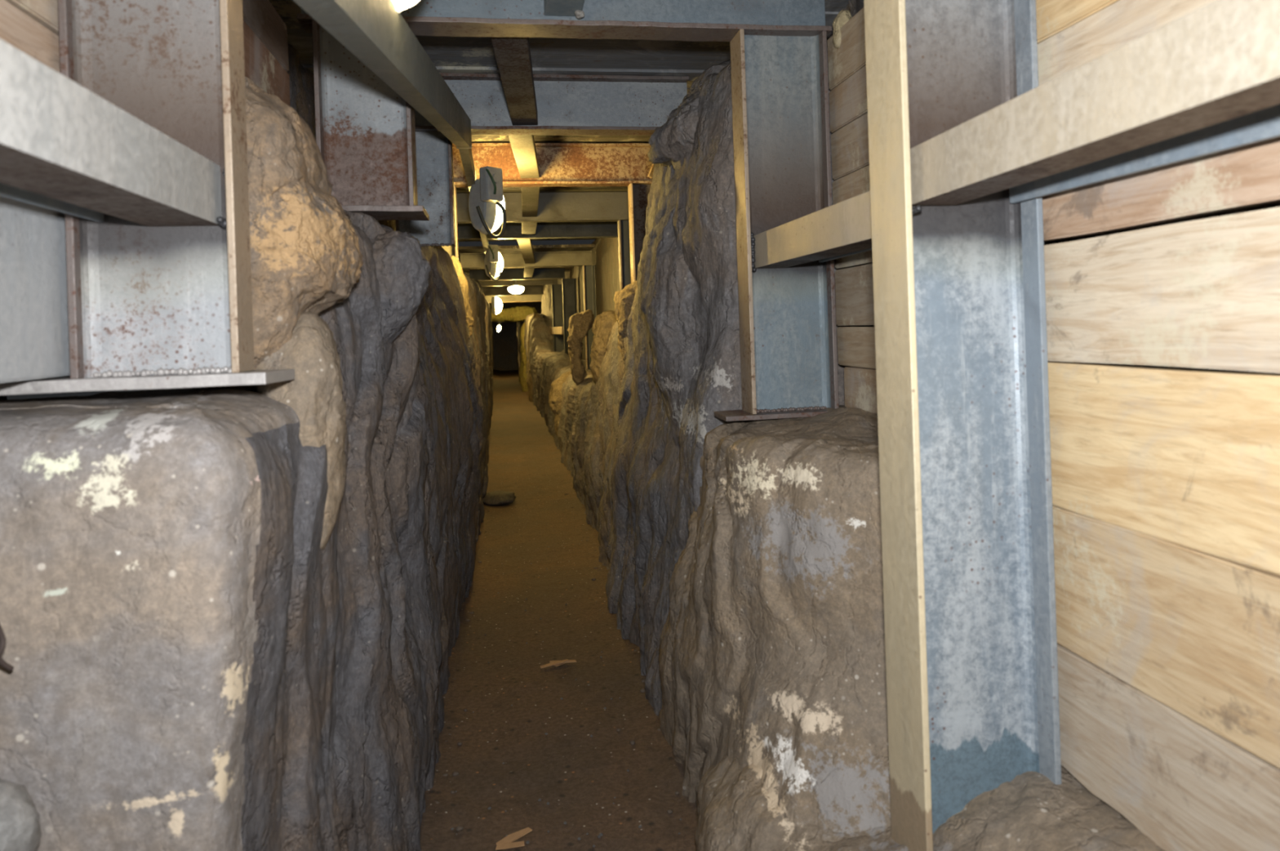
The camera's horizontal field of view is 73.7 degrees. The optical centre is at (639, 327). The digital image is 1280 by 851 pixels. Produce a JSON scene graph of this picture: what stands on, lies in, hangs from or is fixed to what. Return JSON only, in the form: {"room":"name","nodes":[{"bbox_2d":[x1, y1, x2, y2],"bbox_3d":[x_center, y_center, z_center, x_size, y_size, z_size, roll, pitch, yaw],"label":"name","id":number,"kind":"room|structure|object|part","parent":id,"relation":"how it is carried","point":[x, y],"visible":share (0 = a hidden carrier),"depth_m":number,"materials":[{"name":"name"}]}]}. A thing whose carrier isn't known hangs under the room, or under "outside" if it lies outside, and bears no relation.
{"room":"underground passage","nodes":[
{"label":"underground passage","id":0,"kind":"room"},
{"bbox_2d":[0,395,7,399],"bbox_3d":[-1.292,0.143,0.202,0.112,3.000,4.000,-2,0,-9],"label":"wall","id":1,"kind":"structure","parent":0,"point":[2,397],"depth_m":2.16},
{"bbox_2d":[286,44,493,850],"bbox_3d":[-3.356,0.216,17.227,0.812,2.913,30.925,-2,0,-9],"label":"wall","id":2,"kind":"structure","parent":0,"point":[419,408],"depth_m":2.55,"materials":[{"name":"stone"}]},
{"bbox_2d":[370,230,431,344],"bbox_3d":[-0.800,-0.107,2.536,0.324,0.380,0.354,-2,0,-24],"label":"boulder","id":3,"kind":"object","parent":2,"relation":"attached to","point":[402,268],"visible":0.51,"depth_m":2.42,"materials":[{"name":"grey stone"}]},
{"bbox_2d":[450,255,473,336],"bbox_3d":[-1.157,0.081,5.414,0.221,1.086,0.573,-2,0,-9],"label":"stone","id":4,"kind":"object","parent":2,"relation":"attached to","point":[463,281],"visible":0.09,"depth_m":5.43,"materials":[{"name":"brown stone"}]},
{"bbox_2d":[491,296,502,314],"bbox_3d":[-3.237,-0.493,19.331,0.236,0.408,0.222,-2,0,-5],"label":"lamp","id":5,"kind":"object","parent":2,"relation":"attached to","point":[496,304],"visible":1,"depth_m":19.25,"materials":[{"name":"white glass"}]},
{"bbox_3d":[-3.194,-0.495,19.335,0.150,0.390,0.210,-2,0,-5],"label":"lamp glass","id":6,"kind":"part","parent":5,"relation":"part of","materials":[{"name":"white glass"}]},
{"bbox_2d":[496,324,501,331],"bbox_3d":[-4.573,0.033,27.610,0.133,0.234,0.172,-2,0,-25],"label":"lamp","id":7,"kind":"object","parent":2,"relation":"attached to","point":[498,327],"visible":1,"depth_m":27.56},
{"bbox_2d":[395,72,688,246],"bbox_3d":[-0.475,-0.825,4.247,1.470,0.834,0.134,-2,0,-9],"label":"support","id":8,"kind":"object","parent":2,"relation":"attached to","point":[567,104],"visible":0.66,"depth_m":4.22,"materials":[{"name":"grey metal"}]},
{"bbox_2d":[490,36,537,125],"bbox_3d":[-0.504,-1.034,3.499,0.125,0.070,1.443,-2,0,-5],"label":"bar","id":9,"kind":"object","parent":8,"relation":"attached to","point":[513,55],"visible":0.8,"depth_m":3.42,"materials":[{"name":"brown metal"}]},
{"bbox_2d":[508,134,539,177],"bbox_3d":[-0.672,-1.031,4.976,0.126,0.070,1.474,-2,0,-5],"label":"bar","id":10,"kind":"object","parent":8,"relation":"on","point":[523,147],"visible":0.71,"depth_m":4.95,"materials":[{"name":"metal"}]},
{"bbox_3d":[-1.008,-0.412,2.172,0.032,0.152,0.880,-2,0,-9],"label":"plank","id":11,"kind":"object","parent":2,"relation":"attached to","visible":0},
{"bbox_3d":[-1.012,-0.560,2.173,0.035,0.136,0.880,-2,0,-9],"label":"plank","id":12,"kind":"object","parent":11,"relation":"on","visible":0},
{"bbox_2d":[243,20,289,106],"bbox_3d":[-1.016,-0.705,2.173,0.033,0.148,0.880,-2,0,-9],"label":"plank","id":13,"kind":"object","parent":12,"relation":"on","point":[262,68],"visible":0.36,"depth_m":2.32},
{"bbox_2d":[242,0,288,71],"bbox_3d":[-1.023,-0.855,2.172,0.033,0.146,0.880,-2,0,-9],"label":"plank","id":14,"kind":"object","parent":13,"relation":"on","point":[261,17],"visible":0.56,"depth_m":2.40,"materials":[{"name":"brown wood"}]},
{"bbox_2d":[391,0,419,13],"bbox_3d":[-0.516,-0.827,1.867,0.178,0.268,0.147,-2,0,15],"label":"lamp","id":15,"kind":"object","parent":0,"point":[400,5],"visible":0.59,"depth_m":1.86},
{"bbox_2d":[492,321,517,370],"bbox_3d":[-4.995,0.265,33.226,2.800,3.000,0.200,-2,0,-9],"label":"wall","id":16,"kind":"structure","parent":0,"point":[505,344],"depth_m":33.09,"materials":[{"name":"black"}]},
{"bbox_2d":[489,301,542,313],"bbox_3d":[-3.979,-0.679,25.900,2.800,0.880,0.200,-2,0,-9],"label":"wall","id":17,"kind":"structure","parent":0,"point":[537,304],"depth_m":25.87,"materials":[{"name":"stone"}]},
{"bbox_2d":[457,244,595,286],"bbox_3d":[-3.496,-1.065,22.736,3.000,0.056,21.994,-2,0,-9],"label":"ceiling","id":18,"kind":"structure","parent":0,"point":[569,247],"depth_m":12.13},
{"bbox_2d":[507,280,524,293],"bbox_3d":[-2.290,-0.852,15.731,0.313,0.485,0.189,-2,0,-11],"label":"lamp","id":19,"kind":"object","parent":18,"relation":"hanging from","point":[514,288],"visible":0.98,"depth_m":15.66,"materials":[{"name":"white glass"}]},
{"bbox_3d":[-2.279,-0.668,15.697,0.299,0.115,0.161,-2,-37,-9],"label":"lamp glass","id":20,"kind":"part","parent":19,"relation":"part of","materials":[{"name":"white glass"}]},
{"bbox_2d":[420,368,697,850],"bbox_3d":[-2.271,1.418,16.085,2.200,0.335,35.500,-2,0,-9],"label":"floor","id":21,"kind":"structure","parent":0,"point":[580,775],"depth_m":3.45,"materials":[{"name":"brown soil"}]},
{"bbox_2d":[0,387,358,850],"bbox_3d":[-1.215,0.873,1.673,1.261,1.470,0.794,-2,0,-9],"label":"rock block","id":22,"kind":"object","parent":21,"relation":"on","point":[170,593],"visible":0.9,"depth_m":1.40,"materials":[{"name":"grey stone"}]},
{"bbox_2d":[0,623,13,671],"bbox_3d":[-0.974,0.480,1.304,0.024,0.090,0.063,-2,0,-45],"label":"root","id":23,"kind":"object","parent":22,"relation":"attached to","point":[4,664],"visible":1,"depth_m":1.29,"materials":[{"name":"brown wood"}]},
{"bbox_2d":[0,777,41,850],"bbox_3d":[-0.938,0.743,1.243,0.106,0.154,0.106,-2,0,-9],"label":"stone","id":24,"kind":"object","parent":22,"relation":"on","point":[20,824],"visible":1,"depth_m":1.24,"materials":[{"name":"grey stone"}]},
{"bbox_2d":[192,76,363,391],"bbox_3d":[-0.857,-0.239,1.938,0.396,0.807,0.424,-2,0,-9],"label":"boulder","id":25,"kind":"object","parent":22,"relation":"on","point":[306,255],"visible":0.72,"depth_m":1.79,"materials":[{"name":"orange stone"}]},
{"bbox_2d":[253,311,346,549],"bbox_3d":[-0.753,0.231,1.915,0.187,0.531,0.278,-2,0,-13],"label":"boulder","id":26,"kind":"object","parent":22,"relation":"on","point":[315,393],"visible":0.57,"depth_m":1.82,"materials":[{"name":"brown stone"}]},
{"bbox_2d":[452,771,459,775],"bbox_3d":[-0.626,1.518,2.904,0.024,0.014,0.019,-2,0,-14],"label":"clod","id":27,"kind":"object","parent":21,"relation":"on","point":[454,773],"visible":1,"depth_m":2.90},
{"bbox_2d":[455,825,463,831],"bbox_3d":[-0.543,1.508,2.570,0.023,0.014,0.019,-2,0,-19],"label":"clod","id":28,"kind":"object","parent":21,"relation":"on","point":[458,828],"visible":1,"depth_m":2.57,"materials":[{"name":"soil"}]},
{"bbox_2d":[482,490,515,505],"bbox_3d":[-1.243,1.491,7.451,0.323,0.099,0.334,-2,0,-9],"label":"stone","id":29,"kind":"object","parent":21,"relation":"on","point":[495,497],"visible":0.88,"depth_m":7.36,"materials":[{"name":"brown stone"}]},
{"bbox_2d":[495,826,532,849],"bbox_3d":[-0.367,1.497,2.491,0.107,0.019,0.086,-2,0,-9],"label":"scrap","id":30,"kind":"object","parent":21,"relation":"on","point":[507,842],"visible":1,"depth_m":2.49,"materials":[{"name":"brown wood"}]},
{"bbox_2d":[519,322,528,391],"bbox_3d":[-2.854,0.875,21.440,0.395,1.988,0.876,-2,0,-9],"label":"stone pillar","id":31,"kind":"structure","parent":21,"relation":"on","point":[522,372],"depth_m":21.09,"materials":[{"name":"brown stone"}]},
{"bbox_2d":[0,0,1061,850],"bbox_3d":[-0.343,-0.037,1.698,2.350,2.708,0.264,-2,0,-9],"label":"support","id":32,"kind":"object","parent":21,"relation":"on","point":[960,315],"visible":0.97,"depth_m":1.79,"materials":[{"name":"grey metal"}]},
{"bbox_2d":[0,195,70,382],"bbox_3d":[-0.844,-0.075,0.091,0.039,0.317,3.240,-2,0,-9],"label":"plank","id":33,"kind":"object","parent":32,"relation":"attached to","point":[34,340],"visible":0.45,"depth_m":1.46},
{"bbox_3d":[-0.853,-0.320,0.091,0.040,0.168,3.240,-2,0,-9],"label":"plank","id":34,"kind":"object","parent":33,"relation":"on","visible":0},
{"bbox_2d":[0,0,60,73],"bbox_3d":[-0.858,-0.477,0.091,0.038,0.144,3.240,-2,0,-9],"label":"plank","id":35,"kind":"object","parent":34,"relation":"on","point":[18,29],"visible":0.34,"depth_m":1.48,"materials":[{"name":"brown wood"}]},
{"bbox_2d":[4,0,58,35],"bbox_3d":[-0.864,-0.654,0.091,0.040,0.198,3.240,-2,0,-9],"label":"plank","id":36,"kind":"object","parent":35,"relation":"on","point":[45,12],"visible":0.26,"depth_m":1.53,"materials":[{"name":"brown wood"}]},
{"bbox_2d":[0,182,103,222],"bbox_3d":[-0.786,-0.234,0.151,0.014,0.060,2.940,-2,0,-9],"label":"bar","id":37,"kind":"object","parent":32,"relation":"attached to","point":[6,191],"visible":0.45,"depth_m":1.41,"materials":[{"name":"grey metal"}]},
{"bbox_2d":[0,39,226,228],"bbox_3d":[-0.629,-0.256,0.181,0.151,0.130,2.950,-2,0,-9],"label":"strut","id":38,"kind":"object","parent":32,"relation":"attached to","point":[60,140],"visible":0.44,"depth_m":1.16,"materials":[{"name":"grey metal"}]},
{"bbox_3d":[-1.100,0.107,1.598,0.815,0.027,0.224,-2,0,-9],"label":"plate","id":39,"kind":"part","parent":32,"relation":"part of","materials":[{"name":"grey metal"}]},
{"bbox_2d":[910,0,1279,215],"bbox_3d":[0.816,-0.326,0.368,0.124,0.142,2.869,-2,-1,-9],"label":"strut","id":40,"kind":"object","parent":32,"relation":"attached to","point":[1219,61],"visible":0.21,"depth_m":1.17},
{"bbox_2d":[1008,103,1279,203],"bbox_3d":[1.007,-0.297,0.392,0.014,0.058,2.860,-2,0,-9],"label":"bar","id":41,"kind":"object","parent":32,"relation":"attached to","point":[1264,124],"visible":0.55,"depth_m":1.37,"materials":[{"name":"grey metal"}]},
{"bbox_2d":[526,312,540,401],"bbox_3d":[-2.217,0.858,18.471,0.526,2.347,0.854,-2,0,-9],"label":"stone pillar","id":42,"kind":"structure","parent":21,"relation":"on","point":[529,379],"depth_m":18.18,"materials":[{"name":"brown stone"}]},
{"bbox_2d":[540,658,576,667],"bbox_3d":[-0.364,1.492,3.796,0.161,0.017,0.062,-2,0,-9],"label":"scrap","id":43,"kind":"object","parent":21,"relation":"on","point":[556,663],"visible":1,"depth_m":3.79,"materials":[{"name":"brown wood"}]},
{"bbox_2d":[629,739,635,744],"bbox_3d":[-0.026,1.490,3.066,0.020,0.015,0.024,-2,0,-11],"label":"clod","id":44,"kind":"object","parent":21,"relation":"on","point":[633,741],"visible":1,"depth_m":3.06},
{"bbox_2d":[666,808,672,813],"bbox_3d":[0.091,1.487,2.624,0.020,0.012,0.016,-2,0,11],"label":"clod","id":45,"kind":"object","parent":21,"relation":"on","point":[668,811],"visible":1,"depth_m":2.62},
{"bbox_2d":[658,404,891,833],"bbox_3d":[0.615,0.905,2.662,1.024,1.287,1.575,-2,0,-9],"label":"rock block","id":46,"kind":"object","parent":21,"relation":"on","point":[772,651],"visible":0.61,"depth_m":2.25,"materials":[{"name":"grey stone"}]},
{"bbox_2d":[297,0,839,421],"bbox_3d":[-0.193,-0.464,2.798,1.716,1.574,0.226,-2,0,-9],"label":"support","id":47,"kind":"object","parent":46,"relation":"on","point":[366,131],"visible":0.84,"depth_m":2.87,"materials":[{"name":"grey metal"}]},
{"bbox_3d":[-0.859,-0.358,2.691,0.360,0.022,0.223,-2,0,-9],"label":"plate","id":48,"kind":"part","parent":47,"relation":"part of","materials":[{"name":"grey metal"}]},
{"bbox_2d":[543,0,584,16],"bbox_3d":[-0.172,-1.060,2.247,0.120,0.070,1.080,-2,-1,-9],"label":"bar","id":49,"kind":"object","parent":47,"relation":"on","point":[552,7],"visible":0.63,"depth_m":2.71,"materials":[{"name":"grey metal"}]},
{"bbox_2d":[574,9,584,18],"bbox_3d":[-0.194,-1.006,2.742,0.033,0.027,0.028,-2,0,-9],"label":"pebble","id":50,"kind":"object","parent":47,"relation":"on","point":[579,14],"visible":1,"depth_m":2.73,"materials":[{"name":"grey stone"}]},
{"bbox_3d":[0.471,0.292,2.904,0.410,0.020,0.168,-2,0,-9],"label":"plate","id":51,"kind":"part","parent":47,"relation":"part of","materials":[{"name":"grey metal"}]},
{"bbox_2d":[751,191,871,271],"bbox_3d":[0.511,-0.255,2.346,0.128,0.134,1.075,-2,0,-9],"label":"strut","id":52,"kind":"object","parent":47,"relation":"attached to","point":[844,227],"visible":0.73,"depth_m":2.30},
{"bbox_2d":[818,248,871,262],"bbox_3d":[0.691,-0.253,2.418,0.014,0.050,1.000,-2,-1,-9],"label":"bar","id":53,"kind":"object","parent":47,"relation":"attached to","point":[868,249],"visible":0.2,"depth_m":2.70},
{"bbox_2d":[844,366,877,413],"bbox_3d":[0.787,0.202,2.384,0.032,0.142,1.030,-2,0,-9],"label":"plank","id":54,"kind":"object","parent":46,"relation":"on","point":[860,383],"visible":0.2,"depth_m":2.76,"materials":[{"name":"wood"}]},
{"bbox_2d":[836,326,875,368],"bbox_3d":[0.779,0.062,2.409,0.034,0.132,1.080,-2,0,-9],"label":"plank","id":55,"kind":"object","parent":54,"relation":"on","point":[855,344],"visible":0.27,"depth_m":2.77,"materials":[{"name":"brown wood"}]},
{"bbox_2d":[835,262,874,325],"bbox_3d":[0.773,-0.104,2.409,0.035,0.194,1.080,-2,0,-9],"label":"plank","id":56,"kind":"object","parent":55,"relation":"on","point":[854,286],"visible":0.26,"depth_m":2.78,"materials":[{"name":"brown wood"}]},
{"bbox_2d":[835,249,872,268],"bbox_3d":[0.769,-0.276,2.409,0.033,0.142,1.080,-2,0,-9],"label":"plank","id":57,"kind":"object","parent":56,"relation":"on","point":[866,257],"visible":0.08,"depth_m":2.78,"materials":[{"name":"brown wood"}]},
{"bbox_2d":[832,164,870,204],"bbox_3d":[0.764,-0.428,2.409,0.032,0.157,1.080,-2,0,-9],"label":"plank","id":58,"kind":"object","parent":57,"relation":"on","point":[856,183],"visible":0.2,"depth_m":2.78,"materials":[{"name":"brown wood"}]},
{"bbox_2d":[831,112,869,179],"bbox_3d":[0.758,-0.589,2.409,0.034,0.159,1.080,-2,0,-9],"label":"plank","id":59,"kind":"object","parent":58,"relation":"on","point":[849,144],"visible":0.2,"depth_m":2.78,"materials":[{"name":"brown wood"}]},
{"bbox_2d":[829,65,867,133],"bbox_3d":[0.753,-0.744,2.409,0.032,0.144,1.080,-2,0,-9],"label":"plank","id":60,"kind":"object","parent":59,"relation":"on","point":[847,100],"visible":0.23,"depth_m":2.78,"materials":[{"name":"brown wood"}]},
{"bbox_2d":[826,6,866,89],"bbox_3d":[0.746,-0.907,2.409,0.032,0.178,1.080,-2,0,-9],"label":"plank","id":61,"kind":"object","parent":60,"relation":"on","point":[844,61],"visible":0.36,"depth_m":2.77,"materials":[{"name":"brown wood"}]},
{"bbox_2d":[832,9,852,48],"bbox_3d":[0.674,-0.992,2.846,0.063,0.126,0.057,-2,0,-9],"label":"stone","id":62,"kind":"object","parent":61,"relation":"on","point":[843,16],"visible":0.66,"depth_m":2.83,"materials":[{"name":"beige stone"}]},
{"bbox_2d":[694,753,1164,850],"bbox_3d":[0.899,1.217,0.745,1.075,0.636,4.407,-2,0,-9],"label":"rock ledge","id":63,"kind":"object","parent":21,"relation":"on","point":[1029,811],"visible":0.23,"depth_m":1.77,"materials":[{"name":"brown stone"}]},
{"bbox_2d":[1057,643,1279,850],"bbox_3d":[1.127,0.793,0.324,0.040,0.265,3.100,-2,0,-9],"label":"plank","id":64,"kind":"object","parent":63,"relation":"on","point":[1184,785],"visible":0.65,"depth_m":1.51,"materials":[{"name":"beige wood"}]},
{"bbox_2d":[1052,504,1279,768],"bbox_3d":[1.118,0.513,0.324,0.039,0.295,3.100,-2,0,-9],"label":"plank","id":65,"kind":"object","parent":64,"relation":"on","point":[1196,632],"visible":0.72,"depth_m":1.47,"materials":[{"name":"beige wood"}]},
{"bbox_2d":[1047,360,1279,574],"bbox_3d":[1.108,0.214,0.324,0.039,0.306,3.100,-2,0,-9],"label":"plank","id":66,"kind":"object","parent":65,"relation":"on","point":[1187,458],"visible":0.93,"depth_m":1.46,"materials":[{"name":"beige wood"}]},
{"bbox_2d":[1044,206,1279,373],"bbox_3d":[1.099,-0.058,0.324,0.039,0.247,3.100,-2,0,-9],"label":"plank","id":67,"kind":"object","parent":66,"relation":"on","point":[1202,293],"visible":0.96,"depth_m":1.45,"materials":[{"name":"beige wood"}]},
{"bbox_2d":[1042,136,1279,241],"bbox_3d":[1.091,-0.314,0.324,0.040,0.250,3.100,-2,0,-9],"label":"plank","id":68,"kind":"object","parent":67,"relation":"on","point":[1246,175],"visible":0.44,"depth_m":1.45,"materials":[{"name":"beige wood"}]},
{"bbox_2d":[1037,0,1215,86],"bbox_3d":[1.084,-0.522,0.324,0.039,0.165,3.100,-2,0,-9],"label":"plank","id":69,"kind":"object","parent":68,"relation":"on","point":[1122,22],"visible":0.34,"depth_m":1.59,"materials":[{"name":"beige wood"}]},
{"bbox_2d":[1035,0,1119,44],"bbox_3d":[1.076,-0.751,0.324,0.040,0.296,3.100,-2,0,-9],"label":"plank","id":70,"kind":"object","parent":69,"relation":"on","point":[1053,16],"visible":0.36,"depth_m":1.72,"materials":[{"name":"beige wood"}]},
{"bbox_2d":[268,0,848,241],"bbox_3d":[-1.082,-1.250,7.289,3.000,0.055,9.264,-2,0,-9],"label":"ceiling","id":71,"kind":"structure","parent":0,"point":[466,55],"depth_m":3.97,"materials":[{"name":"metal"}]},
{"bbox_2d":[457,221,617,239],"bbox_3d":[-1.110,-1.069,8.957,1.850,0.273,0.135,-2,0,-9],"label":"support","id":72,"kind":"object","parent":71,"relation":"attached to","point":[606,228],"visible":0.41,"depth_m":8.98,"materials":[{"name":"metal"}]},
{"bbox_2d":[521,222,537,235],"bbox_3d":[-1.069,-1.000,8.229,0.140,0.070,1.420,-2,0,-8],"label":"bar","id":73,"kind":"object","parent":72,"relation":"attached to","point":[527,228],"visible":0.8,"depth_m":8.37,"materials":[{"name":"grey metal"}]},
{"bbox_2d":[569,237,619,359],"bbox_3d":[-0.762,-0.250,13.167,0.035,1.950,16.750,-2,0,-9],"label":"wall","id":74,"kind":"structure","parent":0,"point":[605,255],"depth_m":11.21,"materials":[{"name":"wood"}]},
{"bbox_2d":[515,0,873,715],"bbox_3d":[-1.892,0.143,17.850,1.133,2.963,30.153,-2,0,-10],"label":"wall","id":75,"kind":"structure","parent":0,"point":[638,489],"depth_m":3.60,"materials":[{"name":"grey stone"}]},
{"bbox_2d":[481,284,542,296],"bbox_3d":[-2.723,-0.108,18.877,1.670,1.608,0.143,-2,0,-9],"label":"support","id":76,"kind":"object","parent":75,"relation":"attached to","point":[528,290],"visible":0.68,"depth_m":18.84,"materials":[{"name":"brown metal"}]},
{"bbox_2d":[484,294,542,302],"bbox_3d":[-3.050,-0.700,20.448,1.550,0.204,0.143,-2,0,-9],"label":"support","id":77,"kind":"object","parent":75,"relation":"attached to","point":[520,298],"visible":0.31,"depth_m":20.46,"materials":[{"name":"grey metal"}]},
{"bbox_2d":[490,305,537,321],"bbox_3d":[-3.292,-0.328,21.614,1.382,0.396,0.785,-2,0,-11],"label":"stone lintel","id":78,"kind":"object","parent":75,"relation":"attached to","point":[517,313],"visible":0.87,"depth_m":21.30,"materials":[{"name":"stone"}]},
{"bbox_2d":[479,279,564,351],"bbox_3d":[-2.397,-0.179,17.106,1.770,1.728,0.143,-2,0,-9],"label":"support","id":79,"kind":"object","parent":75,"relation":"attached to","point":[557,289],"visible":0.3,"depth_m":17.21,"materials":[{"name":"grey metal"}]},
{"bbox_2d":[552,326,564,333],"bbox_3d":[-1.542,0.061,16.156,0.051,0.140,2.001,-2,0,-10],"label":"bar","id":80,"kind":"object","parent":79,"relation":"attached to","point":[557,330],"visible":0.8,"depth_m":15.90,"materials":[{"name":"beige wood"}]},
{"bbox_2d":[469,266,577,355],"bbox_3d":[-2.022,-0.181,14.938,1.840,1.708,0.144,-2,0,-9],"label":"support","id":81,"kind":"object","parent":75,"relation":"attached to","point":[569,285],"visible":0.7,"depth_m":15.00,"materials":[{"name":"metal"}]},
{"bbox_2d":[459,250,595,370],"bbox_3d":[-1.548,-0.197,11.971,1.860,1.708,0.133,-2,0,-9],"label":"support","id":82,"kind":"object","parent":75,"relation":"attached to","point":[580,258],"visible":0.77,"depth_m":12.03,"materials":[{"name":"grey metal"}]},
{"bbox_2d":[516,239,535,263],"bbox_3d":[-1.388,-0.955,10.467,0.141,0.071,3.005,-2,-1,-6],"label":"bar","id":83,"kind":"object","parent":82,"relation":"on","point":[525,245],"visible":0.66,"depth_m":10.33,"materials":[{"name":"grey metal"}]},
{"bbox_2d":[523,266,534,277],"bbox_3d":[-1.754,-0.908,13.460,0.150,0.070,2.970,-2,0,-8],"label":"bar","id":84,"kind":"object","parent":82,"relation":"attached to","point":[528,271],"visible":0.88,"depth_m":13.54,"materials":[{"name":"metal"}]},
{"bbox_2d":[456,189,631,290],"bbox_3d":[-0.854,-0.285,7.525,1.860,1.838,0.134,-2,0,-9],"label":"support","id":85,"kind":"object","parent":75,"relation":"attached to","point":[553,205],"visible":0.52,"depth_m":7.56,"materials":[{"name":"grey metal"}]},
{"bbox_2d":[521,186,539,217],"bbox_3d":[-0.853,-1.012,6.618,0.130,0.070,1.770,-2,0,-8],"label":"bar","id":86,"kind":"object","parent":85,"relation":"on","point":[530,195],"visible":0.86,"depth_m":6.62,"materials":[{"name":"grey metal"}]},
{"bbox_2d":[441,142,653,283],"bbox_3d":[-0.631,-0.600,5.710,1.728,1.252,0.192,-2,0,-9],"label":"support","id":87,"kind":"object","parent":75,"relation":"attached to","point":[560,164],"depth_m":5.77,"materials":[{"name":"metal"}]},
{"bbox_2d":[293,0,491,278],"bbox_3d":[-1.451,-0.702,7.687,0.171,0.539,13.369,-2,0,-9],"label":"beam","id":88,"kind":"structure","parent":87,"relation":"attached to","point":[373,31],"depth_m":1.94,"materials":[{"name":"grey metal"}]},
{"bbox_3d":[-0.653,-0.728,2.590,0.060,0.135,3.059,-2,8,-7],"label":"rail","id":89,"kind":"part","parent":88,"relation":"part of","materials":[{"name":"grey metal"}]},
{"bbox_3d":[-1.657,-0.878,9.179,0.045,0.100,10.360,-2,0,-9],"label":"rail","id":90,"kind":"part","parent":88,"relation":"part of","materials":[{"name":"grey metal"}]},
{"bbox_2d":[468,165,506,239],"bbox_3d":[-0.883,-0.726,5.073,0.217,0.412,0.340,-2,0,-25],"label":"lamp","id":91,"kind":"object","parent":88,"relation":"attached to","point":[486,206],"visible":1,"depth_m":5.04,"materials":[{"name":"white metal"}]},
{"bbox_3d":[-0.885,-0.733,5.183,0.179,0.333,0.128,-2,0,39],"label":"lamp glass","id":92,"kind":"part","parent":91,"relation":"part of","materials":[{"name":"white glass"}]},
{"bbox_2d":[484,244,503,280],"bbox_3d":[-1.580,-0.691,9.261,0.204,0.386,0.319,-2,0,-13],"label":"lamp","id":93,"kind":"object","parent":88,"relation":"attached to","point":[493,260],"visible":1,"depth_m":9.22,"materials":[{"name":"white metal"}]},
{"bbox_3d":[-1.561,-0.699,9.362,0.120,0.312,0.168,-2,0,-39],"label":"lamp glass","id":94,"kind":"part","parent":93,"relation":"part of","materials":[{"name":"white glass"}]},
{"bbox_3d":[0.102,-1.100,5.757,0.107,0.190,0.030,-2,0,-23],"label":"angle bracket","id":95,"kind":"part","parent":87,"relation":"part of","materials":[{"name":"brown metal"}]},
{"bbox_2d":[548,370,587,438],"bbox_3d":[-0.828,1.062,10.629,0.629,1.072,0.618,-2,0,-9],"label":"stone","id":96,"kind":"object","parent":75,"relation":"attached to","point":[555,399],"visible":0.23,"depth_m":10.43,"materials":[{"name":"brown stone"}]},
{"bbox_2d":[567,309,594,384],"bbox_3d":[-0.602,0.200,8.666,0.292,0.759,0.371,-2,0,-9],"label":"stone","id":97,"kind":"object","parent":75,"relation":"attached to","point":[580,324],"visible":0.99,"depth_m":8.52,"materials":[{"name":"brown stone"}]},
{"bbox_2d":[589,310,616,384],"bbox_3d":[-0.239,0.260,6.712,0.315,0.787,0.530,-2,0,-2],"label":"stone","id":98,"kind":"object","parent":75,"relation":"attached to","point":[603,322],"visible":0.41,"depth_m":6.53,"materials":[{"name":"brown stone"}]},
{"bbox_2d":[613,280,637,374],"bbox_3d":[-0.034,0.057,5.135,0.255,0.672,0.468,-2,0,-9],"label":"stone","id":99,"kind":"object","parent":75,"relation":"attached to","point":[624,299],"visible":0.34,"depth_m":4.96,"materials":[{"name":"brown stone"}]},
{"bbox_2d":[640,174,699,446],"bbox_3d":[0.380,-0.066,3.602,0.755,1.320,0.611,-2,0,-1],"label":"boulder","id":100,"kind":"object","parent":75,"relation":"attached to","point":[668,283],"visible":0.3,"depth_m":3.41,"materials":[{"name":"grey stone"}]},
{"bbox_2d":[647,59,730,169],"bbox_3d":[0.326,-0.828,3.617,0.600,0.694,0.644,-2,0,-7],"label":"boulder","id":101,"kind":"object","parent":75,"relation":"attached to","point":[668,143],"visible":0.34,"depth_m":3.43,"materials":[{"name":"grey stone"}]},
{"bbox_2d":[871,201,1279,374],"bbox_3d":[1.286,-0.193,1.012,0.124,2.501,4.801,-2,0,-9],"label":"wall","id":102,"kind":"structure","parent":0,"point":[1277,204],"depth_m":1.81,"materials":[{"name":"black"}]},
{"bbox_3d":[-3.085,0.667,26.033,1.080,1.870,0.200,-2,0,-9],"label":"wall","id":103,"kind":"structure","parent":0,"visible":0},
{"bbox_2d":[493,320,519,370],"bbox_3d":[-4.067,0.710,25.717,0.920,1.850,0.080,-2,0,-9],"label":"door frame","id":104,"kind":"structure","parent":103,"relation":"in","point":[496,321],"depth_m":25.74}
]}

